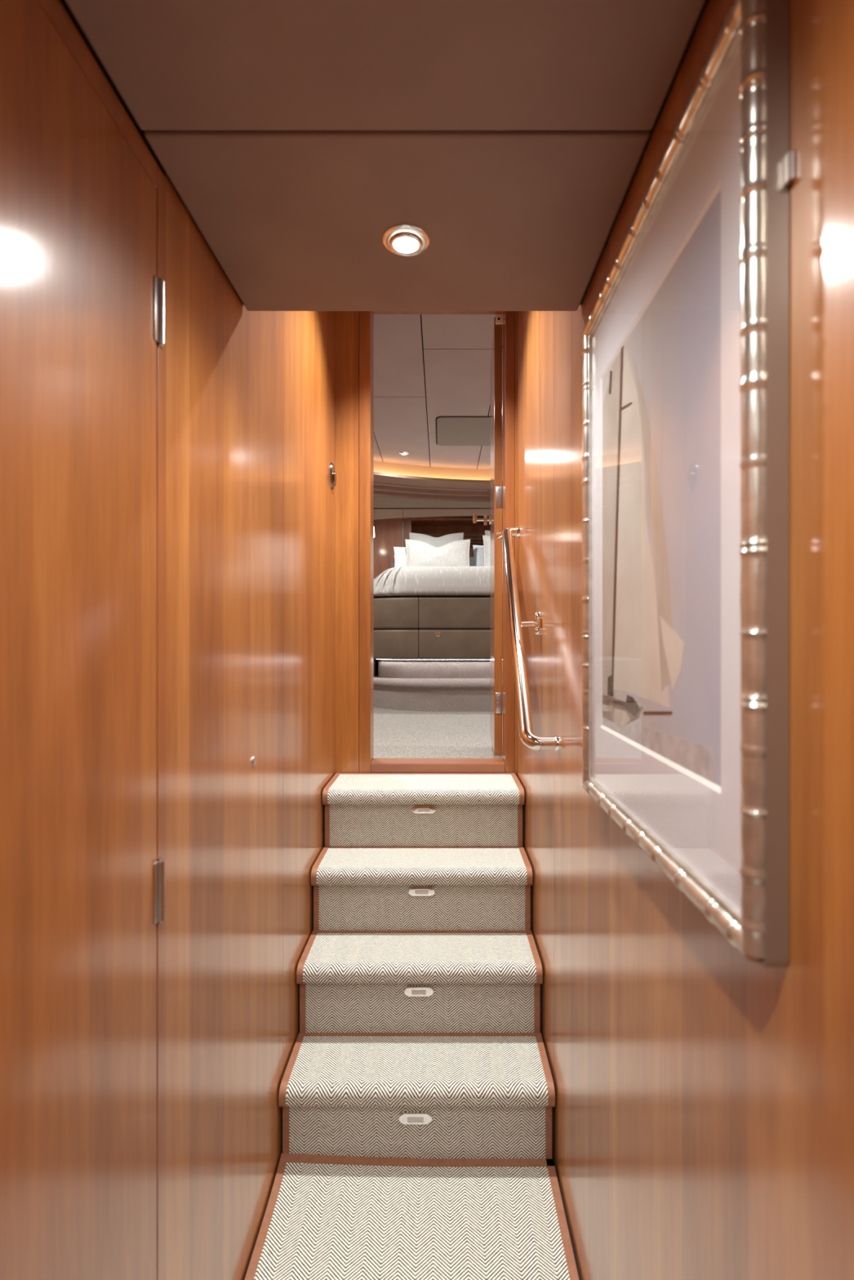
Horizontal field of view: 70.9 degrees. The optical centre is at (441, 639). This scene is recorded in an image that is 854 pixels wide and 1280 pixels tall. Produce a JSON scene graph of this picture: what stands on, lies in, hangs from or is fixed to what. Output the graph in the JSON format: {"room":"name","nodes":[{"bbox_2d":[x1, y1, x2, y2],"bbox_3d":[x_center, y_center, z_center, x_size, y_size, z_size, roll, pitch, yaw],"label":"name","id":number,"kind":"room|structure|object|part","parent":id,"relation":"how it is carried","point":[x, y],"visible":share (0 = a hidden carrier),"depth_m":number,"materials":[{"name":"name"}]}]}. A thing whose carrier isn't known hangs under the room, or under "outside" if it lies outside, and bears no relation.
{"room":"ship interior","nodes":[
{"label":"ship interior","id":0,"kind":"room"},
{"bbox_2d":[162,172,334,1279],"bbox_3d":[-0.480,-0.044,0.420,0.060,3.040,4.240,0,0,0],"label":"wall","id":1,"kind":"structure","parent":0,"point":[250,395],"depth_m":1.31,"materials":[{"name":"brown wood"}]},
{"bbox_2d":[0,0,164,1279],"bbox_3d":[-0.449,0.369,0.496,0.026,2.153,0.932,0,0,0],"label":"door","id":2,"kind":"structure","parent":1,"relation":"in","point":[82,296],"depth_m":0.73,"materials":[{"name":"brown wood"}]},
{"bbox_2d":[37,0,165,1279],"bbox_3d":[-0.455,0.352,0.498,0.014,2.208,0.957,0,0,0],"label":"trim","id":3,"kind":"structure","parent":1,"relation":"attached to","point":[55,11],"depth_m":0.96,"materials":[{"name":"brown wood"}]},
{"bbox_2d":[252,755,256,765],"bbox_3d":[-0.448,0.290,1.435,0.004,0.023,0.020,0,0,0],"label":"button","id":4,"kind":"object","parent":1,"relation":"attached to","point":[254,758],"visible":1,"depth_m":1.43,"materials":[{"name":"silver metal"}]},
{"bbox_2d":[329,462,336,489],"bbox_3d":[-0.442,-0.675,2.465,0.016,0.112,0.072,0,0,0],"label":"flush latch","id":5,"kind":"object","parent":1,"relation":"attached to","point":[332,473],"visible":1,"depth_m":2.45,"materials":[{"name":"silver metal"}]},
{"bbox_2d":[59,0,706,311],"bbox_3d":[-0.066,-0.786,-0.164,0.808,0.071,3.072,0,0,0],"label":"ceiling","id":6,"kind":"structure","parent":0,"point":[293,135],"depth_m":0.88,"materials":[{"name":"brown plastic"}]},
{"bbox_2d":[382,223,429,256],"bbox_3d":[-0.066,-0.745,1.125,0.087,0.012,0.087,0,0,0],"label":"recessed light","id":7,"kind":"object","parent":6,"relation":"in","point":[404,239],"visible":1,"depth_m":1.11,"materials":[{"name":"silver metal"}]},
{"bbox_3d":[-0.066,-0.745,1.125,0.043,0.010,0.043,0,0,0],"label":"bulb","id":8,"kind":"part","parent":7,"relation":"part of","materials":[{"name":"white glass"}]},
{"bbox_2d":[373,508,403,578],"bbox_3d":[-0.591,-0.442,6.640,0.333,2.014,0.040,0,0,0],"label":"wall","id":9,"kind":"structure","parent":0,"point":[388,532],"depth_m":6.62,"materials":[{"name":"brown wood"}]},
{"bbox_2d":[391,557,474,568],"bbox_3d":[0.580,-0.695,6.545,2.240,0.410,0.090,0,0,0],"label":"headboard","id":10,"kind":"object","parent":9,"relation":"attached to","point":[471,559],"visible":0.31,"depth_m":6.50,"materials":[{"name":"grey fabric"}]},
{"bbox_2d":[373,495,502,519],"bbox_3d":[0.250,-1.520,6.623,4.100,0.392,0.054,0,0,0],"label":"trim","id":11,"kind":"structure","parent":9,"relation":"attached to","point":[380,502],"depth_m":6.60,"materials":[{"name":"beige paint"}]},
{"bbox_2d":[403,517,413,546],"bbox_3d":[-0.375,-0.442,6.805,0.090,2.014,0.350,0,0,0],"label":"wall","id":12,"kind":"structure","parent":0,"point":[407,524],"depth_m":6.63,"materials":[{"name":"brown wood"}]},
{"bbox_2d":[402,521,403,546],"bbox_3d":[-0.422,-1.025,6.607,0.003,0.550,0.026,0,0,0],"label":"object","id":13,"kind":"object","parent":12,"relation":"attached to","point":[402,522],"visible":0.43,"depth_m":6.59,"materials":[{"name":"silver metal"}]},
{"bbox_2d":[411,517,502,546],"bbox_3d":[0.585,-0.397,6.820,1.830,1.926,0.320,0,0,0],"label":"headboard","id":14,"kind":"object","parent":12,"relation":"attached to","point":[419,521],"depth_m":6.85,"materials":[{"name":"brown wood"}]},
{"bbox_2d":[243,1160,581,1279],"bbox_3d":[-0.066,1.488,0.000,0.868,0.054,3.400,0,0,0],"label":"floor","id":15,"kind":"structure","parent":0,"point":[568,1227],"depth_m":1.49,"materials":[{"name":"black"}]},
{"bbox_2d":[244,1152,578,1279],"bbox_3d":[-0.067,1.445,0.037,0.758,0.024,3.274,0,0,0],"label":"carpet runner","id":16,"kind":"object","parent":15,"relation":"on","point":[326,1217],"visible":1,"depth_m":1.50,"materials":[{"name":"carpet"}]},
{"bbox_2d":[278,773,555,1159],"bbox_3d":[-0.066,1.012,2.090,0.766,0.898,0.896,0,0,0],"label":"staircase","id":17,"kind":"structure","parent":15,"relation":"on","point":[470,1054],"depth_m":1.88,"materials":[{"name":"beige carpet"}]},
{"bbox_2d":[398,1111,432,1124],"bbox_3d":[-0.071,1.333,1.670,0.094,0.029,0.011,0,0,0],"label":"step light","id":18,"kind":"object","parent":17,"relation":"attached to","point":[405,1117],"visible":1,"depth_m":1.67,"materials":[{"name":"silver metal"}]},
{"bbox_2d":[404,985,434,996],"bbox_3d":[-0.070,1.098,1.873,0.094,0.029,0.011,0,0,0],"label":"step light","id":19,"kind":"object","parent":17,"relation":"attached to","point":[410,990],"visible":1,"depth_m":1.87,"materials":[{"name":"grey"}]},
{"bbox_2d":[408,886,435,895],"bbox_3d":[-0.068,0.871,2.075,0.094,0.029,0.011,0,0,0],"label":"step light","id":20,"kind":"object","parent":17,"relation":"attached to","point":[412,891],"visible":1,"depth_m":2.07,"materials":[{"name":"grey"}]},
{"bbox_2d":[411,804,435,813],"bbox_3d":[-0.066,0.643,2.275,0.094,0.029,0.011,0,0,0],"label":"step light","id":21,"kind":"object","parent":17,"relation":"attached to","point":[416,808],"visible":1,"depth_m":2.27,"materials":[{"name":"grey"}]},
{"bbox_2d":[334,311,515,773],"bbox_3d":[0.250,-0.130,2.601,4.200,3.172,0.118,0,0,0],"label":"wall","id":22,"kind":"structure","parent":0,"point":[346,322],"depth_m":2.54,"materials":[{"name":"brown wood"}]},
{"bbox_2d":[359,311,373,773],"bbox_3d":[-0.324,-0.455,2.600,0.048,2.039,0.120,0,0,0],"label":"trim","id":23,"kind":"structure","parent":22,"relation":"attached to","point":[366,317],"depth_m":2.54,"materials":[{"name":"brown wood"}]},
{"bbox_2d":[370,758,505,773],"bbox_3d":[-0.014,0.544,2.600,0.572,0.040,0.120,0,0,0],"label":"trim","id":24,"kind":"structure","parent":22,"relation":"attached to","point":[377,765],"depth_m":2.54,"materials":[{"name":"brown wood"}]},
{"bbox_2d":[373,311,502,314],"bbox_3d":[-0.018,-1.480,2.600,0.661,0.070,0.120,0,0,0],"label":"trim","id":25,"kind":"structure","parent":22,"relation":"attached to","point":[374,312],"depth_m":2.64,"materials":[{"name":"brown wood"}]},
{"bbox_2d":[472,314,502,755],"bbox_3d":[0.219,-0.466,2.914,0.130,1.962,0.512,0,0,3],"label":"door","id":26,"kind":"structure","parent":22,"relation":"in","point":[495,519],"depth_m":2.67,"materials":[{"name":"brown wood"}]},
{"bbox_3d":[0.210,-0.629,3.116,0.094,0.064,0.050,0,0,3],"label":"handle","id":27,"kind":"part","parent":26,"relation":"part of","materials":[{"name":"silver metal"}]},
{"bbox_2d":[373,314,502,469],"bbox_3d":[0.250,-1.746,5.130,4.100,0.060,4.940,0,0,0],"label":"ceiling","id":28,"kind":"structure","parent":0,"point":[427,367],"depth_m":4.00,"materials":[{"name":"white paint"}]},
{"bbox_2d":[399,451,408,455],"bbox_3d":[-0.340,-1.710,5.500,0.087,0.012,0.087,0,0,0],"label":"recessed light","id":29,"kind":"object","parent":28,"relation":"in","point":[403,453],"visible":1,"depth_m":5.48,"materials":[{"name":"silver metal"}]},
{"bbox_2d":[373,460,502,480],"bbox_3d":[0.370,-1.648,5.544,4.577,0.134,1.011,0,0,-7],"label":"trim","id":30,"kind":"structure","parent":28,"relation":"attached to","point":[379,467],"depth_m":5.94,"materials":[{"name":"beige paint"}]},
{"bbox_2d":[435,415,502,445],"bbox_3d":[0.383,-1.712,4.935,0.854,0.012,0.690,0,0,0],"label":"ceiling hatch","id":31,"kind":"object","parent":28,"relation":"attached to","point":[450,430],"visible":0.53,"depth_m":4.88,"materials":[{"name":"beige"}]},
{"bbox_2d":[373,706,502,758],"bbox_3d":[0.250,0.596,5.130,4.100,0.060,4.940,0,0,0],"label":"floor","id":32,"kind":"structure","parent":0,"point":[397,734],"depth_m":3.56,"materials":[{"name":"grey carpet"}]},
{"bbox_2d":[373,658,502,711],"bbox_3d":[0.350,0.368,5.590,3.300,0.396,1.780,0,0,0],"label":"platform","id":33,"kind":"object","parent":32,"relation":"on","point":[408,685],"visible":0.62,"depth_m":4.85,"materials":[{"name":"fabric"}]},
{"bbox_2d":[373,597,502,659],"bbox_3d":[0.617,-0.097,5.724,2.766,0.517,1.511,0,0,0],"label":"bed","id":34,"kind":"object","parent":33,"relation":"on","point":[405,628],"visible":0.41,"depth_m":4.97,"materials":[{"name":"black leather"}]},
{"bbox_3d":[-0.647,-0.224,5.648,0.396,0.262,1.585,0,0,-21],"label":"panel","id":35,"kind":"part","parent":34,"relation":"part of","materials":[{"name":"beige leather"}]},
{"bbox_3d":[-0.647,0.037,5.648,0.396,0.249,1.585,0,0,-21],"label":"drawer","id":36,"kind":"part","parent":34,"relation":"part of","materials":[{"name":"beige leather"}]},
{"bbox_2d":[373,566,502,598],"bbox_3d":[0.623,-0.501,5.724,2.567,0.295,1.506,0,0,0],"label":"duvet","id":37,"kind":"object","parent":34,"relation":"on","point":[399,581],"visible":0.44,"depth_m":5.02,"materials":[{"name":"white fabric"}]},
{"bbox_2d":[393,546,406,567],"bbox_3d":[-0.190,-0.811,6.262,0.620,0.336,0.115,0,0,0],"label":"pillow","id":38,"kind":"object","parent":37,"relation":"on","point":[400,554],"visible":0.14,"depth_m":6.25,"materials":[{"name":"grey fabric"}]},
{"bbox_2d":[408,532,463,546],"bbox_3d":[-0.050,-0.894,6.377,0.584,0.511,0.127,0,0,-2],"label":"pillow","id":39,"kind":"object","parent":37,"relation":"on","point":[440,541],"visible":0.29,"depth_m":6.38,"materials":[{"name":"fabric"}]},
{"bbox_2d":[404,539,470,566],"bbox_3d":[-0.035,-0.838,6.131,0.675,0.401,0.175,0,0,2],"label":"pillow","id":40,"kind":"object","parent":37,"relation":"on","point":[419,553],"visible":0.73,"depth_m":6.08,"materials":[{"name":"fabric"}]},
{"bbox_2d":[472,545,484,566],"bbox_3d":[0.660,-0.820,6.252,0.660,0.354,0.136,0,0,0],"label":"pillow","id":41,"kind":"object","parent":37,"relation":"on","point":[478,550],"visible":0.1,"depth_m":6.24,"materials":[{"name":"grey fabric"}]},
{"bbox_2d":[484,530,490,536],"bbox_3d":[0.800,-0.906,6.386,0.668,0.536,0.121,0,0,-2],"label":"pillow","id":42,"kind":"object","parent":37,"relation":"on","point":[486,532],"visible":0.02,"depth_m":6.40,"materials":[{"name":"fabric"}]},
{"bbox_2d":[482,535,502,566],"bbox_3d":[0.760,-0.857,6.106,0.670,0.438,0.161,0,0,2],"label":"pillow","id":43,"kind":"object","parent":37,"relation":"on","point":[486,539],"visible":0.11,"depth_m":6.10,"materials":[{"name":"fabric"}]},
{"bbox_3d":[0.908,-0.224,4.987,2.184,0.262,0.026,0,0,0],"label":"panel","id":44,"kind":"part","parent":34,"relation":"part of","materials":[{"name":"beige leather"}]},
{"bbox_3d":[0.908,0.037,4.987,2.184,0.249,0.026,0,0,0],"label":"drawer","id":45,"kind":"part","parent":34,"relation":"part of","materials":[{"name":"beige leather"}]},
{"bbox_2d":[402,508,502,509],"bbox_3d":[0.250,-0.575,7.630,4.100,2.382,0.060,0,0,0],"label":"wall","id":46,"kind":"structure","parent":0,"point":[402,508],"depth_m":7.60,"materials":[{"name":"brown wood"}]},
{"bbox_2d":[413,515,502,557],"bbox_3d":[0.985,-0.442,7.005,2.630,2.014,0.050,0,0,0],"label":"wall niche","id":47,"kind":"object","parent":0,"point":[416,529],"depth_m":6.98,"materials":[{"name":"brown wood"}]},
{"bbox_2d":[515,0,853,1279],"bbox_3d":[0.348,-0.044,0.420,0.060,3.040,4.240,0,0,0],"label":"wall","id":48,"kind":"structure","parent":0,"point":[704,1108],"depth_m":0.70,"materials":[{"name":"brown wood"}]},
{"bbox_2d":[502,311,515,773],"bbox_3d":[0.292,-0.455,2.600,0.040,2.039,0.120,0,0,0],"label":"trim","id":49,"kind":"structure","parent":48,"relation":"attached to","point":[508,317],"depth_m":2.54,"materials":[{"name":"brown wood"}]},
{"bbox_2d":[496,526,560,751],"bbox_3d":[0.267,-0.079,2.025,0.106,0.759,0.862,0,0,0],"label":"handrail","id":50,"kind":"object","parent":48,"relation":"attached to","point":[535,742],"visible":1,"depth_m":1.84,"materials":[{"name":"silver metal"}]},
{"bbox_2d":[520,612,542,634],"bbox_3d":[0.287,-0.053,1.908,0.064,0.072,0.026,0,0,0],"label":"bracket","id":51,"kind":"object","parent":48,"relation":"attached to","point":[538,615],"visible":1,"depth_m":1.90,"materials":[{"name":"silver metal"}]},
{"bbox_3d":[0.284,-0.051,1.908,0.056,0.018,0.017,0,0,0],"label":"lever","id":52,"kind":"part","parent":51,"relation":"part of","materials":[{"name":"silver metal"}]},
{"bbox_3d":[0.308,-0.053,1.908,0.021,0.072,0.026,0,0,0],"label":"plate","id":53,"kind":"part","parent":51,"relation":"part of","materials":[{"name":"silver metal"}]},
{"bbox_2d":[582,0,795,967],"bbox_3d":[0.299,-0.161,0.872,0.038,0.928,0.670,0,0,0],"label":"framed picture","id":54,"kind":"object","parent":48,"relation":"attached to","point":[685,337],"visible":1,"depth_m":0.68,"materials":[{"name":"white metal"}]},
{"bbox_3d":[0.293,-0.161,1.192,0.026,0.904,0.026,0,0,0],"label":"bamboo moulding","id":55,"kind":"part","parent":54,"relation":"part of","materials":[{"name":"beige metal"}]},
{"bbox_3d":[0.293,-0.611,0.876,0.026,0.026,0.637,0,0,0],"label":"bamboo moulding","id":56,"kind":"part","parent":54,"relation":"part of","materials":[{"name":"beige metal"}]},
{"bbox_2d":[602,189,720,786],"bbox_3d":[0.300,-0.163,0.875,0.001,0.647,0.478,0,0,0],"label":"print","id":57,"kind":"object","parent":54,"relation":"attached to","point":[661,379],"depth_m":0.79,"materials":[{"name":"white paper"}]},
{"bbox_3d":[0.293,0.288,0.876,0.026,0.026,0.637,0,0,0],"label":"bamboo moulding","id":58,"kind":"part","parent":54,"relation":"part of","materials":[{"name":"beige metal"}]},
{"bbox_3d":[0.293,-0.161,0.560,0.026,0.904,0.026,0,0,0],"label":"bamboo moulding","id":59,"kind":"part","parent":54,"relation":"part of","materials":[{"name":"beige metal"}]},
{"bbox_3d":[0.307,-0.161,0.876,0.020,0.928,0.661,0,0,0],"label":"frame","id":60,"kind":"part","parent":54,"relation":"part of","materials":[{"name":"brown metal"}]},
{"bbox_3d":[-1.830,-0.575,5.160,0.060,2.382,5.000,0,0,0],"label":"wall","id":61,"kind":"structure","parent":0,"visible":0},
{"bbox_2d":[373,471,502,502],"bbox_3d":[0.347,-1.541,5.723,5.160,0.104,1.449,0,0,-7],"label":"trim","id":62,"kind":"structure","parent":61,"relation":"attached to","point":[386,485],"depth_m":6.14,"materials":[{"name":"brown paint"}]}
]}

